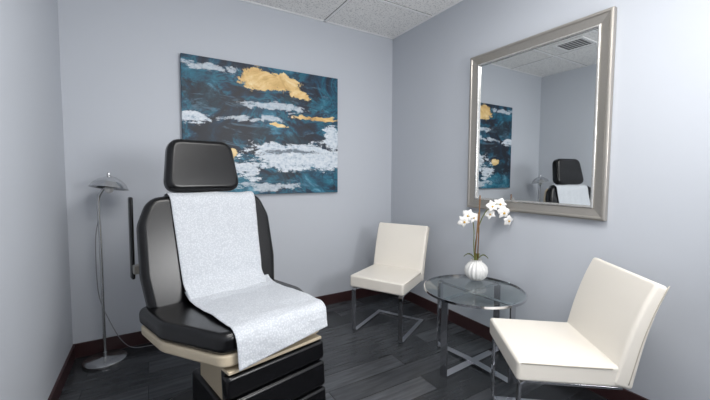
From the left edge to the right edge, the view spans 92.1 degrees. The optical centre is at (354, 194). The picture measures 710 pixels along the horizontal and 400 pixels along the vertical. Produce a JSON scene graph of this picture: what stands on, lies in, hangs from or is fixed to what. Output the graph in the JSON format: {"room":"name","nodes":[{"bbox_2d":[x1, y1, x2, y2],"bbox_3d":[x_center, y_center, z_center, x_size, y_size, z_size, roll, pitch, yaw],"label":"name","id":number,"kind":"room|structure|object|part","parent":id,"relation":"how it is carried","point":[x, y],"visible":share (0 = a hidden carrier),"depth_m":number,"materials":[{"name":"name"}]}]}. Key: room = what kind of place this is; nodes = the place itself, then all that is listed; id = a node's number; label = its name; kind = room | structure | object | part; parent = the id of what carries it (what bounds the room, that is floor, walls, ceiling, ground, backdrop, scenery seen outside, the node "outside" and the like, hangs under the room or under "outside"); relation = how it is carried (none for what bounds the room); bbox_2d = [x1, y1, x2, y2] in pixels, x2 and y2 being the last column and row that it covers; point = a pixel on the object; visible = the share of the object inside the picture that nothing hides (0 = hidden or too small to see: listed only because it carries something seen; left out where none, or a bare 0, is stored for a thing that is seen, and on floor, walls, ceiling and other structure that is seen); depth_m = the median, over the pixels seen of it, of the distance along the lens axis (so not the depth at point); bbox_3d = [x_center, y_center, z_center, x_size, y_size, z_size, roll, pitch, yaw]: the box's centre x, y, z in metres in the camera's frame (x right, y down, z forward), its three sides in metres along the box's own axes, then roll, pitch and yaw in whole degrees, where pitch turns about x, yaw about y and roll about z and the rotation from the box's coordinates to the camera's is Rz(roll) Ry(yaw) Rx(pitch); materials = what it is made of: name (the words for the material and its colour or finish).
{"room":"examination room","nodes":[
{"label":"examination room","id":0,"kind":"room"},
{"bbox_2d":[0,0,72,399],"bbox_3d":[-0.906,-0.107,0.444,0.100,2.729,4.300,-2,4,-31],"label":"wall","id":1,"kind":"structure","parent":0,"point":[36,335],"depth_m":1.66,"materials":[{"name":"grey paint"}]},
{"bbox_2d":[48,345,74,399],"bbox_3d":[-0.860,1.204,0.545,0.012,0.100,4.288,-2,4,-31],"label":"baseboard","id":2,"kind":"structure","parent":1,"relation":"attached to","point":[55,394],"depth_m":2.07,"materials":[{"name":"black wood"}]},
{"bbox_2d":[57,0,392,343],"bbox_3d":[-0.809,-0.261,3.057,2.944,2.729,0.100,-2,4,-31],"label":"wall","id":3,"kind":"structure","parent":0,"point":[120,59],"depth_m":2.60,"materials":[{"name":"grey paint"}]},
{"bbox_2d":[73,288,382,357],"bbox_3d":[-0.786,1.055,3.086,2.744,0.100,0.012,-2,4,-31],"label":"baseboard","id":4,"kind":"structure","parent":3,"relation":"attached to","point":[83,349],"depth_m":2.55,"materials":[{"name":"black wood"}]},
{"bbox_2d":[180,53,337,193],"bbox_3d":[-0.757,-0.554,2.988,1.349,1.090,0.039,-2,4,-31],"label":"abstract painting","id":5,"kind":"object","parent":3,"relation":"attached to","point":[279,126],"visible":0.77,"depth_m":2.96,"materials":[{"name":"paint"}]},
{"bbox_2d":[240,0,391,38],"bbox_3d":[-0.773,-1.617,2.926,2.744,0.006,0.020,-2,4,-31],"label":"trim","id":6,"kind":"structure","parent":3,"relation":"attached to","point":[240,0],"depth_m":3.15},
{"bbox_2d":[59,293,608,399],"bbox_3d":[0.310,1.267,1.253,2.944,0.100,4.500,-2,4,-31],"label":"floor","id":7,"kind":"structure","parent":0,"point":[369,362],"depth_m":2.27,"materials":[{"name":"wood"}]},
{"bbox_2d":[82,173,152,370],"bbox_3d":[-1.590,0.495,2.368,0.532,1.295,0.264,-1,4,-20],"label":"floor lamp","id":8,"kind":"object","parent":7,"relation":"on","point":[104,359],"visible":0.98,"depth_m":2.32,"materials":[{"name":"silver metal"}]},
{"bbox_3d":[-1.694,0.525,2.327,0.082,1.179,0.023,0,3,-2],"label":"post","id":9,"kind":"part","parent":8,"relation":"part of","materials":[{"name":"silver metal"}]},
{"bbox_3d":[-1.645,-0.086,2.298,0.226,0.082,0.226,8,-9,-31],"label":"lamp shade","id":10,"kind":"part","parent":8,"relation":"part of","materials":[{"name":"silver metal"}]},
{"bbox_3d":[-1.647,-0.037,2.294,0.052,0.052,0.052,-2,4,-31],"label":"bulb","id":11,"kind":"part","parent":8,"relation":"part of","materials":[{"name":"white glass"}]},
{"bbox_3d":[-1.582,0.636,2.474,0.456,0.999,0.056,-2,4,-35],"label":"cord","id":12,"kind":"part","parent":8,"relation":"part of","materials":[{"name":"grey plastic"}]},
{"bbox_2d":[128,139,327,399],"bbox_3d":[-0.620,0.439,1.759,0.757,1.486,0.937,-3,5,-43],"label":"chair","id":13,"kind":"object","parent":7,"relation":"on","point":[213,298],"visible":1,"depth_m":1.72,"materials":[{"name":"black leather"}]},
{"bbox_2d":[163,139,237,192],"bbox_3d":[-0.899,-0.168,2.009,0.410,0.304,0.095,-3,-6,-43],"label":"cushion","id":14,"kind":"object","parent":13,"relation":"on","point":[190,166],"depth_m":1.95,"materials":[{"name":"black leather"}]},
{"bbox_2d":[136,195,273,308],"bbox_3d":[-0.816,0.292,1.960,0.731,0.589,0.095,-3,-9,-43],"label":"backrest cushion","id":15,"kind":"object","parent":13,"relation":"on","point":[181,239],"depth_m":1.85,"materials":[{"name":"black leather"}]},
{"bbox_2d":[139,279,303,353],"bbox_3d":[-0.583,0.579,1.727,0.757,0.086,0.750,-3,0,-43],"label":"seat cushion","id":16,"kind":"object","parent":13,"relation":"on","point":[183,325],"depth_m":1.50,"materials":[{"name":"black leather"}]},
{"bbox_3d":[-0.350,0.865,1.502,0.446,0.361,0.048,-3,0,-43],"label":"legrest panel","id":17,"kind":"part","parent":13,"relation":"part of","materials":[{"name":"black plastic"}]},
{"bbox_3d":[-0.484,0.574,1.691,0.475,0.152,0.636,-3,5,-43],"label":"paper seat","id":18,"kind":"part","parent":13,"relation":"part of","materials":[{"name":"white paper"}]},
{"bbox_3d":[-0.347,0.680,1.489,0.446,0.013,0.081,-3,0,-43],"label":"legrest trim","id":19,"kind":"part","parent":13,"relation":"part of","materials":[{"name":"beige"}]},
{"bbox_2d":[350,222,429,342],"bbox_3d":[0.307,0.697,2.925,0.485,0.840,0.586,2,4,30],"label":"accent chair","id":20,"kind":"object","parent":7,"relation":"on","point":[398,268],"visible":1,"depth_m":2.96,"materials":[{"name":"beige leather"}]},
{"bbox_3d":[0.111,0.923,3.011,0.035,0.377,0.486,2,4,30],"label":"leg","id":21,"kind":"part","parent":20,"relation":"part of","materials":[{"name":"silver metal"}]},
{"bbox_3d":[0.272,0.696,2.866,0.469,0.095,0.450,2,4,30],"label":"seat","id":22,"kind":"part","parent":20,"relation":"part of","materials":[{"name":"beige leather"}]},
{"bbox_3d":[0.465,0.937,2.804,0.035,0.377,0.486,2,4,30],"label":"leg","id":23,"kind":"part","parent":20,"relation":"part of","materials":[{"name":"silver metal"}]},
{"bbox_2d":[424,274,526,384],"bbox_3d":[0.802,0.894,2.339,0.658,0.521,0.658,-2,4,-31],"label":"glass side table","id":24,"kind":"object","parent":7,"relation":"on","point":[442,303],"visible":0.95,"depth_m":2.27,"materials":[{"name":"clear"}]},
{"bbox_3d":[0.802,0.903,2.340,0.581,0.502,0.050,-2,4,-35],"label":"frame","id":25,"kind":"part","parent":24,"relation":"part of","materials":[{"name":"silver metal"}]},
{"bbox_3d":[0.803,0.640,2.324,0.646,0.010,0.646,-2,4,-31],"label":"glass","id":26,"kind":"part","parent":24,"relation":"part of","materials":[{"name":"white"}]},
{"bbox_2d":[457,195,512,280],"bbox_3d":[0.935,0.314,2.476,0.375,0.620,0.166,2,4,24],"label":"potted orchid","id":27,"kind":"object","parent":24,"relation":"on","point":[475,270],"visible":1,"depth_m":2.47,"materials":[{"name":"white plant"}]},
{"bbox_3d":[0.835,0.331,2.501,0.100,0.364,0.024,0,3,0],"label":"stem","id":28,"kind":"part","parent":27,"relation":"part of","materials":[{"name":"green"}]},
{"bbox_3d":[0.982,0.287,2.489,0.213,0.453,0.019,1,3,7],"label":"stem","id":29,"kind":"part","parent":27,"relation":"part of","materials":[{"name":"green"}]},
{"bbox_2d":[490,258,669,399],"bbox_3d":[1.035,0.772,1.707,0.586,0.840,0.485,1,3,7],"label":"accent chair","id":30,"kind":"object","parent":7,"relation":"on","point":[601,343],"visible":1,"depth_m":1.56,"materials":[{"name":"beige leather"}]},
{"bbox_3d":[1.025,0.991,1.928,0.486,0.377,0.035,1,3,7],"label":"leg","id":31,"kind":"part","parent":30,"relation":"part of","materials":[{"name":"silver metal"}]},
{"bbox_3d":[0.968,0.766,1.715,0.450,0.095,0.469,1,3,7],"label":"seat","id":32,"kind":"part","parent":30,"relation":"part of","materials":[{"name":"beige leather"}]},
{"bbox_3d":[0.972,1.014,1.522,0.486,0.377,0.035,1,3,7],"label":"leg","id":33,"kind":"part","parent":30,"relation":"part of","materials":[{"name":"silver metal"}]},
{"bbox_2d":[247,0,458,37],"bbox_3d":[0.321,-1.558,1.087,2.944,0.100,4.500,-2,4,-31],"label":"ceiling","id":34,"kind":"structure","parent":0,"point":[373,16],"depth_m":3.02,"materials":[{"name":"tile"}]},
{"bbox_2d":[324,0,350,21],"bbox_3d":[0.812,-1.520,1.382,0.024,0.006,4.300,-2,4,-31],"label":"bar","id":35,"kind":"object","parent":34,"relation":"attached to","point":[347,1],"visible":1,"depth_m":3.00,"materials":[{"name":"white metal"}]},
{"bbox_2d":[377,0,431,17],"bbox_3d":[-0.471,-1.585,2.420,2.744,0.006,0.024,-2,4,-31],"label":"bar","id":36,"kind":"object","parent":34,"relation":"attached to","point":[383,1],"visible":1,"depth_m":2.96,"materials":[{"name":"white metal"}]},
{"bbox_2d":[392,0,462,38],"bbox_3d":[1.491,-1.541,1.786,0.020,0.006,4.300,-2,4,-31],"label":"ceiling trim","id":37,"kind":"object","parent":34,"relation":"attached to","point":[455,3],"visible":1,"depth_m":3.16,"materials":[{"name":"white"}]},
{"bbox_2d":[391,0,709,399],"bbox_3d":[1.538,-0.183,1.896,0.100,2.729,4.300,-2,4,-31],"label":"wall","id":38,"kind":"structure","parent":0,"point":[656,228],"depth_m":1.99,"materials":[{"name":"grey paint"}]},
{"bbox_2d":[398,292,648,399],"bbox_3d":[1.488,1.131,1.939,0.012,0.100,4.288,-2,4,-31],"label":"baseboard","id":39,"kind":"structure","parent":38,"relation":"attached to","point":[454,317],"depth_m":2.79,"materials":[{"name":"black wood"}]},
{"bbox_2d":[467,6,616,220],"bbox_3d":[1.181,-0.470,2.344,0.036,1.189,0.989,-2,4,-31],"label":"wall mirror","id":40,"kind":"object","parent":38,"relation":"attached to","point":[541,104],"visible":1,"depth_m":2.23,"materials":[{"name":"silver metal"}]},
{"bbox_3d":[1.191,-0.470,2.350,0.006,1.039,0.839,-2,4,-31],"label":"glass","id":41,"kind":"part","parent":40,"relation":"part of","materials":[{"name":"white mirror"}]}
]}

